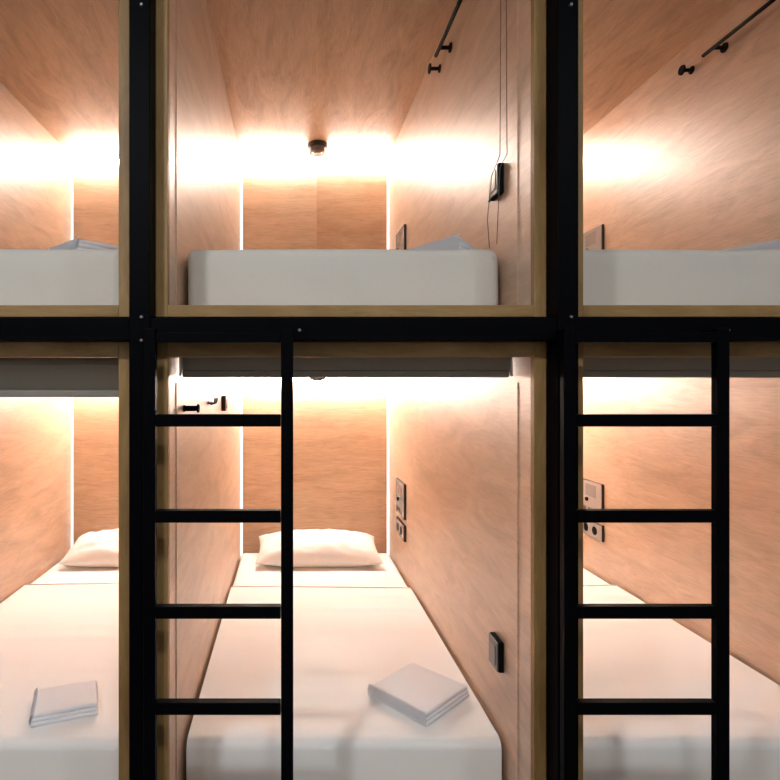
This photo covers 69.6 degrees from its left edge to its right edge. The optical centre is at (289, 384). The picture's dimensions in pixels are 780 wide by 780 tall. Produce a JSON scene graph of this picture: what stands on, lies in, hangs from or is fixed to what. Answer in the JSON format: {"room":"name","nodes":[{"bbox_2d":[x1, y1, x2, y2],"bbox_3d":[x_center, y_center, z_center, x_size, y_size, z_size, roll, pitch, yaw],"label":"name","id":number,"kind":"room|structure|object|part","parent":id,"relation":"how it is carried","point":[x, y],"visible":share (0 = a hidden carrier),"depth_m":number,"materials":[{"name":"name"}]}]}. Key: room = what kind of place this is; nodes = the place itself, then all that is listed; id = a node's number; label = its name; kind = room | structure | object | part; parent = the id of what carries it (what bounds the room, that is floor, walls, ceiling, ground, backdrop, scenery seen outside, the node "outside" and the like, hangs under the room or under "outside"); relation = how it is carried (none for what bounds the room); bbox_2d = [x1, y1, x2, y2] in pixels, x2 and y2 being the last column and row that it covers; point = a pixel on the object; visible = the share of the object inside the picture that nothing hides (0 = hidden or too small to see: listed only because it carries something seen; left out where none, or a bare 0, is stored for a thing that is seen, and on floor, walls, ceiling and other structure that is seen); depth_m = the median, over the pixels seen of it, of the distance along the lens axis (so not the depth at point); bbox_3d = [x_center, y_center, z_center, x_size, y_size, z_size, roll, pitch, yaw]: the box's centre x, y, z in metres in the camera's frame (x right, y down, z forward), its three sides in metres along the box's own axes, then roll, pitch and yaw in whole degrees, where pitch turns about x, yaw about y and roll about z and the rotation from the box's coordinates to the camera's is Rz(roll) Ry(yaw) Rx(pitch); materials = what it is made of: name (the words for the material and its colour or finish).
{"room":"dormitory","nodes":[
{"label":"dormitory","id":0,"kind":"room"},
{"bbox_3d":[0.175,1.550,1.300,4.550,0.100,4.900,0,0,0],"label":"floor","id":1,"kind":"structure","parent":0,"visible":0},
{"bbox_2d":[143,328,292,779],"bbox_3d":[-0.174,0.680,1.363,0.365,1.639,0.056,0,0,0],"label":"ladder","id":2,"kind":"object","parent":1,"relation":"on","point":[152,611],"visible":1,"depth_m":1.33,"materials":[{"name":"black metal"}]},
{"bbox_2d":[0,0,779,779],"bbox_3d":[0.161,-0.070,1.416,3.306,3.139,0.066,0,0,0],"label":"steel frame","id":3,"kind":"object","parent":1,"relation":"on","point":[562,15],"visible":0.75,"depth_m":1.39,"materials":[{"name":"black metal"}]},
{"bbox_2d":[0,342,128,779],"bbox_3d":[-0.937,0.599,2.530,1.032,1.426,2.160,0,0,0],"label":"capsule","id":4,"kind":"object","parent":3,"relation":"attached to","point":[64,461],"visible":0.4,"depth_m":3.04,"materials":[{"name":"laminate"}]},
{"bbox_3d":[-1.437,0.597,2.541,0.031,1.367,2.138,0,0,0],"label":"panel","id":5,"kind":"part","parent":4,"relation":"part of","materials":[{"name":"laminate"}]},
{"bbox_2d":[0,358,118,396],"bbox_3d":[-0.940,-0.026,1.578,0.942,0.122,0.060,0,0,0],"label":"roller blind","id":6,"kind":"object","parent":4,"relation":"attached to","point":[19,377],"visible":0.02,"depth_m":1.56,"materials":[{"name":"grey fabric"}]},
{"bbox_3d":[-0.937,-0.094,1.461,0.968,0.040,0.022,0,0,0],"label":"trim","id":7,"kind":"part","parent":4,"relation":"part of","materials":[{"name":"brown wood"}]},
{"bbox_3d":[-0.937,-0.100,2.541,1.030,0.026,2.138,0,0,0],"label":"ceiling panel","id":8,"kind":"part","parent":4,"relation":"part of","materials":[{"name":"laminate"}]},
{"bbox_2d":[71,397,72,547],"bbox_3d":[-1.411,0.536,3.559,0.015,1.187,0.006,0,0,0],"label":"light","id":9,"kind":"object","parent":4,"relation":"attached to","point":[71,397],"depth_m":3.56,"materials":[{"name":"white"}]},
{"bbox_2d":[31,563,118,583],"bbox_3d":[-0.937,1.171,2.575,0.944,0.216,1.870,0,0,0],"label":"mattress","id":10,"kind":"object","parent":4,"relation":"on","point":[59,573],"visible":0.16,"depth_m":3.07,"materials":[{"name":"white fabric"}]},
{"bbox_2d":[0,582,118,779],"bbox_3d":[-0.937,1.156,2.285,0.940,0.208,1.297,0,0,0],"label":"sheet","id":11,"kind":"object","parent":10,"relation":"on","point":[52,634],"visible":0.68,"depth_m":2.02,"materials":[{"name":"white fabric"}]},
{"bbox_2d":[29,680,97,727],"bbox_3d":[-0.736,1.035,1.800,0.203,0.041,0.172,0,0,-20],"label":"folded towel","id":12,"kind":"object","parent":11,"relation":"on","point":[55,704],"visible":1,"depth_m":1.76,"materials":[{"name":"white fabric"}]},
{"bbox_2d":[58,528,118,566],"bbox_3d":[-0.967,0.972,3.330,0.740,0.179,0.355,0,0,-2],"label":"pillow","id":13,"kind":"object","parent":10,"relation":"on","point":[101,548],"visible":0.48,"depth_m":3.18,"materials":[{"name":"fabric"}]},
{"bbox_3d":[-0.937,0.599,3.558,0.928,1.363,0.016,0,0,0],"label":"panel","id":14,"kind":"part","parent":4,"relation":"part of","materials":[{"name":"laminate"}]},
{"bbox_3d":[-0.437,0.599,1.461,0.032,1.426,0.022,0,0,0],"label":"trim","id":15,"kind":"part","parent":4,"relation":"part of","materials":[{"name":"brown wood"}]},
{"bbox_2d":[0,0,156,317],"bbox_3d":[-0.937,-0.850,2.530,1.032,1.339,2.160,0,0,0],"label":"capsule","id":16,"kind":"object","parent":3,"relation":"attached to","point":[64,64],"visible":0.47,"depth_m":2.78,"materials":[{"name":"laminate"}]},
{"bbox_3d":[-1.437,-0.849,2.541,0.031,1.276,2.138,0,0,0],"label":"panel","id":17,"kind":"part","parent":16,"relation":"part of","materials":[{"name":"laminate"}]},
{"bbox_2d":[0,249,118,304],"bbox_3d":[-0.937,-0.314,2.574,0.944,0.204,1.868,0,0,0],"label":"mattress","id":18,"kind":"object","parent":16,"relation":"on","point":[27,276],"visible":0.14,"depth_m":1.65,"materials":[{"name":"grey fabric"}]},
{"bbox_2d":[48,237,118,249],"bbox_3d":[-0.666,-0.440,1.861,0.216,0.048,0.228,0,0,42],"label":"folded towel","id":19,"kind":"object","parent":18,"relation":"on","point":[75,244],"visible":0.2,"depth_m":1.75,"materials":[{"name":"white fabric"}]},
{"bbox_3d":[-0.937,-1.503,2.541,1.030,0.030,2.138,0,0,0],"label":"ceiling panel","id":20,"kind":"part","parent":16,"relation":"part of","materials":[{"name":"laminate"}]},
{"bbox_3d":[-0.937,-0.196,1.461,0.968,0.031,0.022,0,0,0],"label":"trim","id":21,"kind":"part","parent":16,"relation":"part of","materials":[{"name":"brown wood"}]},
{"bbox_2d":[71,163,72,239],"bbox_3d":[-1.411,-0.909,3.559,0.015,1.096,0.006,0,0,0],"label":"light","id":22,"kind":"object","parent":16,"relation":"attached to","point":[71,163],"depth_m":3.56,"materials":[{"name":"white"}]},
{"bbox_3d":[-1.163,-0.847,3.558,0.476,1.272,0.016,0,0,0],"label":"panel","id":23,"kind":"part","parent":16,"relation":"part of","materials":[{"name":"laminate"}]},
{"bbox_3d":[-0.437,-0.850,1.461,0.032,1.339,0.022,0,0,0],"label":"trim","id":24,"kind":"part","parent":16,"relation":"part of","materials":[{"name":"brown wood"}]},
{"bbox_3d":[-0.438,-0.849,2.541,0.031,1.276,2.138,0,0,0],"label":"panel","id":25,"kind":"part","parent":16,"relation":"part of","materials":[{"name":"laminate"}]},
{"bbox_3d":[-0.381,-0.070,1.419,0.052,3.139,0.061,0,0,0],"label":"post","id":26,"kind":"part","parent":3,"relation":"part of","materials":[{"name":"black metal"}]},
{"bbox_2d":[156,0,545,317],"bbox_3d":[0.161,-0.850,2.530,1.032,1.339,2.160,0,0,0],"label":"capsule","id":27,"kind":"object","parent":3,"relation":"attached to","point":[243,87],"visible":0.88,"depth_m":2.23,"materials":[{"name":"laminate"}]},
{"bbox_3d":[-0.339,-0.850,1.461,0.032,1.339,0.022,0,0,0],"label":"trim","id":28,"kind":"part","parent":27,"relation":"part of","materials":[{"name":"brown wood"}]},
{"bbox_3d":[-0.322,-0.809,1.555,0.003,1.196,0.010,0,0,0],"label":"guide rail","id":29,"kind":"part","parent":27,"relation":"part of","materials":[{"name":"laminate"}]},
{"bbox_3d":[-0.339,-0.849,2.541,0.031,1.276,2.138,0,0,0],"label":"panel","id":30,"kind":"part","parent":27,"relation":"part of","materials":[{"name":"laminate"}]},
{"bbox_2d":[240,163,242,249],"bbox_3d":[-0.314,-0.909,3.559,0.015,1.096,0.006,0,0,0],"label":"light","id":31,"kind":"object","parent":27,"relation":"attached to","point":[241,164],"depth_m":3.56,"materials":[{"name":"white"}]},
{"bbox_3d":[-0.065,-0.847,3.558,0.476,1.272,0.016,0,0,0],"label":"panel","id":32,"kind":"part","parent":27,"relation":"part of","materials":[{"name":"laminate"}]},
{"bbox_2d":[307,140,327,156],"bbox_3d":[0.169,-1.455,3.390,0.126,0.062,0.126,0,0,0],"label":"smoke detector","id":33,"kind":"object","parent":27,"relation":"attached to","point":[316,148],"visible":1,"depth_m":3.35,"materials":[{"name":"black plastic"}]},
{"bbox_3d":[0.161,-1.503,2.541,1.030,0.030,2.138,0,0,0],"label":"ceiling panel","id":34,"kind":"part","parent":27,"relation":"part of","materials":[{"name":"laminate"}]},
{"bbox_2d":[188,249,497,304],"bbox_3d":[0.161,-0.314,2.575,0.944,0.204,1.867,0,0,0],"label":"mattress","id":35,"kind":"object","parent":27,"relation":"on","point":[252,276],"visible":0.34,"depth_m":1.65,"materials":[{"name":"grey fabric"}]},
{"bbox_2d":[408,234,474,249],"bbox_3d":[0.512,-0.445,1.835,0.108,0.060,0.236,0,0,-31],"label":"folded towel","id":36,"kind":"object","parent":35,"relation":"on","point":[454,242],"visible":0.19,"depth_m":1.75,"materials":[{"name":"white fabric"}]},
{"bbox_3d":[0.161,-0.196,1.461,0.968,0.031,0.022,0,0,0],"label":"trim","id":37,"kind":"part","parent":27,"relation":"part of","materials":[{"name":"brown wood"}]},
{"bbox_3d":[0.399,-0.847,3.561,0.452,1.272,0.016,0,0,0],"label":"panel","id":38,"kind":"part","parent":27,"relation":"part of","materials":[{"name":"laminate"}]},
{"bbox_2d":[387,163,388,248],"bbox_3d":[0.635,-0.909,3.559,0.015,1.096,0.006,0,0,0],"label":"light","id":39,"kind":"object","parent":27,"relation":"attached to","point":[387,163],"depth_m":3.56,"materials":[{"name":"white"}]},
{"bbox_2d":[396,224,405,249],"bbox_3d":[0.633,-0.791,3.160,0.024,0.203,0.230,0,0,0],"label":"control panel","id":40,"kind":"object","parent":27,"relation":"attached to","point":[401,235],"visible":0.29,"depth_m":3.10,"materials":[{"name":"silver metal"}]},
{"bbox_3d":[0.639,-0.791,3.160,0.012,0.203,0.230,0,0,0],"label":"panel","id":41,"kind":"part","parent":40,"relation":"part of","materials":[{"name":"black plastic"}]},
{"bbox_2d":[428,63,440,73],"bbox_3d":[0.621,-1.360,2.360,0.048,0.042,0.042,0,0,0],"label":"peg","id":42,"kind":"object","parent":27,"relation":"attached to","point":[430,68],"visible":1,"depth_m":2.35,"materials":[{"name":"black metal"}]},
{"bbox_3d":[0.600,-1.360,2.360,0.006,0.042,0.042,0,0,0],"label":"knob","id":43,"kind":"part","parent":42,"relation":"part of","materials":[{"name":"black metal"}]},
{"bbox_3d":[0.622,-1.360,2.360,0.037,0.015,0.015,0,0,0],"label":"stem","id":44,"kind":"part","parent":42,"relation":"part of","materials":[{"name":"black metal"}]},
{"bbox_2d":[434,0,462,57],"bbox_3d":[0.618,-1.352,1.927,0.053,0.038,0.655,0,0,0],"label":"hanging rail","id":45,"kind":"object","parent":27,"relation":"attached to","point":[441,46],"visible":1,"depth_m":2.12,"materials":[{"name":"black metal"}]},
{"bbox_3d":[0.660,-0.849,2.541,0.031,1.276,2.138,0,0,0],"label":"panel","id":46,"kind":"part","parent":27,"relation":"part of","materials":[{"name":"laminate"}]},
{"bbox_2d":[489,163,503,200],"bbox_3d":[0.633,-0.624,1.690,0.023,0.092,0.076,0,0,0],"label":"wall control","id":47,"kind":"object","parent":27,"relation":"attached to","point":[495,177],"visible":0.79,"depth_m":1.66,"materials":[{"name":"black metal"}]},
{"bbox_3d":[0.626,-0.624,1.690,0.004,0.088,0.072,0,0,0],"label":"plate","id":48,"kind":"part","parent":47,"relation":"part of","materials":[{"name":"silver metal"}]},
{"bbox_2d":[487,0,506,248],"bbox_3d":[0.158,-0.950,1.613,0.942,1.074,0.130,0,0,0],"label":"cord","id":49,"kind":"object","parent":27,"relation":"attached to","point":[489,201],"visible":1,"depth_m":1.61,"materials":[{"name":"grey fabric"}]},
{"bbox_3d":[0.643,-0.809,1.555,0.003,1.196,0.010,0,0,0],"label":"guide rail","id":50,"kind":"part","parent":27,"relation":"part of","materials":[{"name":"laminate"}]},
{"bbox_3d":[0.661,-0.850,1.461,0.032,1.339,0.022,0,0,0],"label":"trim","id":51,"kind":"part","parent":27,"relation":"part of","materials":[{"name":"brown wood"}]},
{"bbox_2d":[157,342,545,779],"bbox_3d":[0.161,0.599,2.530,1.032,1.426,2.160,0,0,0],"label":"capsule","id":52,"kind":"object","parent":3,"relation":"attached to","point":[469,454],"visible":0.5,"depth_m":1.94,"materials":[{"name":"laminate"}]},
{"bbox_3d":[-0.339,0.599,1.461,0.032,1.426,0.022,0,0,0],"label":"trim","id":53,"kind":"part","parent":52,"relation":"part of","materials":[{"name":"brown wood"}]},
{"bbox_3d":[-0.322,0.636,1.555,0.003,1.287,0.010,0,0,0],"label":"guide rail","id":54,"kind":"part","parent":52,"relation":"part of","materials":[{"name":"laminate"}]},
{"bbox_2d":[183,404,199,412],"bbox_3d":[-0.299,0.071,1.665,0.048,0.027,0.027,0,0,0],"label":"peg","id":55,"kind":"object","parent":52,"relation":"attached to","point":[185,408],"visible":1,"depth_m":1.66,"materials":[{"name":"black metal"}]},
{"bbox_3d":[-0.299,0.071,1.665,0.037,0.017,0.017,0,0,0],"label":"stem","id":56,"kind":"part","parent":55,"relation":"part of","materials":[{"name":"black metal"}]},
{"bbox_3d":[-0.339,0.597,2.541,0.031,1.367,2.138,0,0,0],"label":"panel","id":57,"kind":"part","parent":52,"relation":"part of","materials":[{"name":"laminate"}]},
{"bbox_2d":[208,398,217,404],"bbox_3d":[-0.307,0.066,2.190,0.031,0.027,0.080,0,0,0],"label":"double hook","id":58,"kind":"object","parent":52,"relation":"attached to","point":[215,399],"visible":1,"depth_m":2.16,"materials":[{"name":"black metal"}]},
{"bbox_2d":[222,396,227,410],"bbox_3d":[-0.311,0.087,2.620,0.023,0.072,0.070,0,0,0],"label":"wall switch","id":59,"kind":"object","parent":52,"relation":"attached to","point":[224,398],"visible":1,"depth_m":2.58,"materials":[{"name":"black plastic"}]},
{"bbox_2d":[240,380,242,558],"bbox_3d":[-0.314,0.536,3.559,0.015,1.187,0.006,0,0,0],"label":"light","id":60,"kind":"object","parent":52,"relation":"attached to","point":[241,381],"depth_m":3.56,"materials":[{"name":"white"}]},
{"bbox_3d":[0.161,0.599,3.558,0.928,1.363,0.016,0,0,0],"label":"panel","id":61,"kind":"part","parent":52,"relation":"part of","materials":[{"name":"laminate"}]},
{"bbox_2d":[309,378,325,380],"bbox_3d":[0.169,-0.055,3.390,0.126,0.062,0.126,0,0,0],"label":"smoke detector","id":62,"kind":"object","parent":52,"relation":"attached to","point":[313,379],"visible":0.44,"depth_m":3.35,"materials":[{"name":"plastic"}]},
{"bbox_2d":[233,553,406,586],"bbox_3d":[0.161,1.171,2.575,0.944,0.216,1.869,0,0,0],"label":"mattress","id":63,"kind":"object","parent":52,"relation":"on","point":[249,573],"visible":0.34,"depth_m":3.07,"materials":[{"name":"white fabric"}]},
{"bbox_2d":[255,529,382,566],"bbox_3d":[0.169,0.978,3.330,0.740,0.168,0.355,0,0,0],"label":"pillow","id":64,"kind":"object","parent":63,"relation":"on","point":[311,547],"visible":0.93,"depth_m":3.20,"materials":[{"name":"fabric"}]},
{"bbox_2d":[186,586,501,779],"bbox_3d":[0.161,1.157,2.263,0.940,0.207,1.252,0,0,0],"label":"sheet","id":65,"kind":"object","parent":63,"relation":"on","point":[346,639],"visible":0.79,"depth_m":1.83,"materials":[{"name":"white fabric"}]},
{"bbox_2d":[367,663,468,726],"bbox_3d":[0.436,1.036,1.862,0.258,0.040,0.236,0,0,-42],"label":"folded towel","id":66,"kind":"object","parent":65,"relation":"on","point":[423,695],"visible":1,"depth_m":1.82,"materials":[{"name":"white fabric"}]},
{"bbox_2d":[179,357,512,377],"bbox_3d":[0.158,-0.054,1.578,0.942,0.066,0.060,0,0,0],"label":"roller blind","id":67,"kind":"object","parent":52,"relation":"attached to","point":[189,367],"visible":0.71,"depth_m":1.56,"materials":[{"name":"grey fabric"}]},
{"bbox_3d":[0.161,-0.094,1.461,0.968,0.040,0.022,0,0,0],"label":"trim","id":68,"kind":"part","parent":52,"relation":"part of","materials":[{"name":"brown wood"}]},
{"bbox_2d":[387,380,388,554],"bbox_3d":[0.635,0.536,3.559,0.015,1.187,0.006,0,0,0],"label":"light","id":69,"kind":"object","parent":52,"relation":"attached to","point":[387,380],"depth_m":3.56,"materials":[{"name":"white"}]},
{"bbox_2d":[396,478,405,519],"bbox_3d":[0.633,0.651,3.160,0.024,0.198,0.230,0,0,0],"label":"control panel","id":70,"kind":"object","parent":52,"relation":"attached to","point":[400,486],"visible":1,"depth_m":3.11,"materials":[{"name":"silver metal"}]},
{"bbox_2d":[396,516,405,541],"bbox_3d":[0.636,0.815,3.112,0.016,0.102,0.252,0,0,0],"label":"wall socket","id":71,"kind":"object","parent":52,"relation":"attached to","point":[400,526],"visible":1,"depth_m":3.09,"materials":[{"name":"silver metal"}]},
{"bbox_3d":[0.660,0.597,2.541,0.031,1.367,2.138,0,0,0],"label":"panel","id":72,"kind":"part","parent":52,"relation":"part of","materials":[{"name":"laminate"}]},
{"bbox_2d":[489,632,503,672],"bbox_3d":[0.633,0.822,1.690,0.023,0.092,0.076,0,0,0],"label":"wall control","id":73,"kind":"object","parent":52,"relation":"attached to","point":[496,645],"visible":1,"depth_m":1.67,"materials":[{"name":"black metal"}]},
{"bbox_3d":[0.626,0.822,1.690,0.004,0.088,0.072,0,0,0],"label":"plate","id":74,"kind":"part","parent":73,"relation":"part of","materials":[{"name":"grey plastic"}]},
{"bbox_3d":[0.643,0.636,1.555,0.003,1.287,0.010,0,0,0],"label":"guide rail","id":75,"kind":"part","parent":52,"relation":"part of","materials":[{"name":"laminate"}]},
{"bbox_3d":[0.661,0.599,1.461,0.032,1.426,0.022,0,0,0],"label":"trim","id":76,"kind":"part","parent":52,"relation":"part of","materials":[{"name":"brown wood"}]},
{"bbox_3d":[0.704,-0.070,1.419,0.052,3.139,0.061,0,0,0],"label":"post","id":77,"kind":"part","parent":3,"relation":"part of","materials":[{"name":"black metal"}]},
{"bbox_2d":[543,0,779,345],"bbox_3d":[1.259,-0.850,2.530,1.032,1.339,2.160,0,0,0],"label":"capsule","id":78,"kind":"object","parent":3,"relation":"attached to","point":[668,160],"visible":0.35,"depth_m":2.31,"materials":[{"name":"laminate"}]},
{"bbox_3d":[0.759,-0.849,2.541,0.031,1.276,2.138,0,0,0],"label":"panel","id":79,"kind":"part","parent":78,"relation":"part of","materials":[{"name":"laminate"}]},
{"bbox_3d":[0.759,-0.850,1.461,0.032,1.339,0.022,0,0,0],"label":"trim","id":80,"kind":"part","parent":78,"relation":"part of","materials":[{"name":"brown wood"}]},
{"bbox_2d":[583,224,603,249],"bbox_3d":[1.731,-0.791,3.160,0.024,0.203,0.230,0,0,0],"label":"control panel","id":81,"kind":"object","parent":78,"relation":"attached to","point":[593,239],"visible":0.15,"depth_m":3.11,"materials":[{"name":"silver metal"}]},
{"bbox_3d":[1.737,-0.791,3.160,0.012,0.203,0.230,0,0,0],"label":"panel","id":82,"kind":"part","parent":81,"relation":"part of","materials":[{"name":"black plastic"}]},
{"bbox_3d":[1.259,-1.503,2.541,1.030,0.030,2.138,0,0,0],"label":"ceiling panel","id":83,"kind":"part","parent":78,"relation":"part of","materials":[{"name":"laminate"}]},
{"bbox_3d":[1.259,-0.196,1.461,0.968,0.031,0.022,0,0,0],"label":"trim","id":84,"kind":"part","parent":78,"relation":"part of","materials":[{"name":"brown wood"}]},
{"bbox_2d":[583,249,779,304],"bbox_3d":[1.259,-0.314,2.575,0.944,0.204,1.869,0,0,0],"label":"mattress","id":85,"kind":"object","parent":78,"relation":"on","point":[610,277],"visible":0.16,"depth_m":1.65,"materials":[{"name":"grey fabric"}]},
{"bbox_2d":[724,239,779,249],"bbox_3d":[1.574,-0.440,1.835,0.132,0.050,0.227,0,0,-27],"label":"folded towel","id":86,"kind":"object","parent":85,"relation":"on","point":[773,244],"visible":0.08,"depth_m":1.78,"materials":[{"name":"white fabric"}]},
{"bbox_3d":[1.758,-0.849,2.541,0.031,1.276,2.138,0,0,0],"label":"panel","id":87,"kind":"part","parent":78,"relation":"part of","materials":[{"name":"laminate"}]},
{"bbox_2d":[678,65,694,75],"bbox_3d":[1.719,-1.365,2.380,0.048,0.042,0.042,0,0,0],"label":"peg","id":88,"kind":"object","parent":78,"relation":"attached to","point":[682,68],"visible":1,"depth_m":2.37,"materials":[{"name":"black metal"}]},
{"bbox_3d":[1.698,-1.365,2.380,0.006,0.042,0.042,0,0,0],"label":"knob","id":89,"kind":"part","parent":88,"relation":"part of","materials":[{"name":"black metal"}]},
{"bbox_3d":[1.740,-1.365,2.380,0.005,0.034,0.034,0,0,0],"label":"mounting plate","id":90,"kind":"part","parent":88,"relation":"part of","materials":[{"name":"black metal"}]},
{"bbox_2d":[701,0,775,57],"bbox_3d":[1.716,-1.352,1.927,0.053,0.038,0.655,0,0,0],"label":"hanging rail","id":91,"kind":"object","parent":78,"relation":"attached to","point":[723,48],"visible":1,"depth_m":2.11,"materials":[{"name":"black metal"}]},
{"bbox_2d":[546,342,779,779],"bbox_3d":[1.259,0.599,2.530,1.032,1.426,2.160,0,0,0],"label":"capsule","id":92,"kind":"object","parent":3,"relation":"attached to","point":[637,467],"visible":0.2,"depth_m":2.28,"materials":[{"name":"laminate"}]},
{"bbox_3d":[0.759,0.597,2.541,0.031,1.367,2.138,0,0,0],"label":"panel","id":93,"kind":"part","parent":92,"relation":"part of","materials":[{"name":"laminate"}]},
{"bbox_3d":[0.759,0.599,1.461,0.032,1.426,0.022,0,0,0],"label":"trim","id":94,"kind":"part","parent":92,"relation":"part of","materials":[{"name":"brown wood"}]},
{"bbox_2d":[583,478,603,508],"bbox_3d":[1.731,0.651,3.160,0.024,0.198,0.230,0,0,0],"label":"control panel","id":95,"kind":"object","parent":92,"relation":"attached to","point":[593,492],"visible":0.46,"depth_m":3.13,"materials":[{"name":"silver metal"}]},
{"bbox_2d":[583,523,603,541],"bbox_3d":[1.734,0.822,3.126,0.016,0.092,0.206,0,0,0],"label":"wall socket","id":96,"kind":"object","parent":92,"relation":"attached to","point":[595,530],"visible":0.66,"depth_m":3.11,"materials":[{"name":"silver metal"}]},
{"bbox_2d":[583,523,587,530],"bbox_3d":[1.727,0.827,3.205,0.002,0.048,0.048,0,0,0],"label":"outlet","id":97,"kind":"object","parent":96,"relation":"attached to","point":[585,525],"depth_m":3.21,"materials":[{"name":"black plastic"}]},
{"bbox_2d":[592,526,596,534],"bbox_3d":[1.727,0.827,3.115,0.002,0.048,0.048,0,0,0],"label":"outlet","id":98,"kind":"object","parent":96,"relation":"attached to","point":[594,528],"depth_m":3.11,"materials":[{"name":"black plastic"}]},
{"bbox_3d":[1.737,0.827,3.160,0.012,0.090,0.230,0,0,0],"label":"socket plate","id":99,"kind":"part","parent":96,"relation":"part of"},
{"bbox_2d":[583,568,609,584],"bbox_3d":[1.259,1.171,2.575,0.944,0.216,1.869,0,0,0],"label":"mattress","id":100,"kind":"object","parent":92,"relation":"on","point":[589,578],"visible":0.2,"depth_m":3.01,"materials":[{"name":"white fabric"}]},
{"bbox_2d":[583,585,779,779],"bbox_3d":[1.259,1.156,2.275,0.940,0.208,1.277,0,0,0],"label":"sheet","id":101,"kind":"object","parent":100,"relation":"on","point":[623,658],"visible":0.47,"depth_m":1.85,"materials":[{"name":"white fabric"}]},
{"bbox_2d":[583,357,779,377],"bbox_3d":[1.256,-0.054,1.578,0.942,0.066,0.060,0,0,0],"label":"roller blind","id":102,"kind":"object","parent":92,"relation":"attached to","point":[593,367],"visible":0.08,"depth_m":1.56,"materials":[{"name":"grey fabric"}]},
{"bbox_3d":[1.758,0.597,2.541,0.031,1.367,2.138,0,0,0],"label":"panel","id":103,"kind":"part","parent":92,"relation":"part of","materials":[{"name":"laminate"}]},
{"bbox_3d":[1.259,-0.094,1.461,0.968,0.040,0.022,0,0,0],"label":"trim","id":104,"kind":"part","parent":92,"relation":"part of","materials":[{"name":"brown wood"}]},
{"bbox_2d":[555,328,729,779],"bbox_3d":[0.869,0.680,1.363,0.403,1.639,0.056,0,0,0],"label":"ladder","id":105,"kind":"object","parent":1,"relation":"on","point":[717,706],"visible":1,"depth_m":1.33,"materials":[{"name":"black metal"}]}
]}

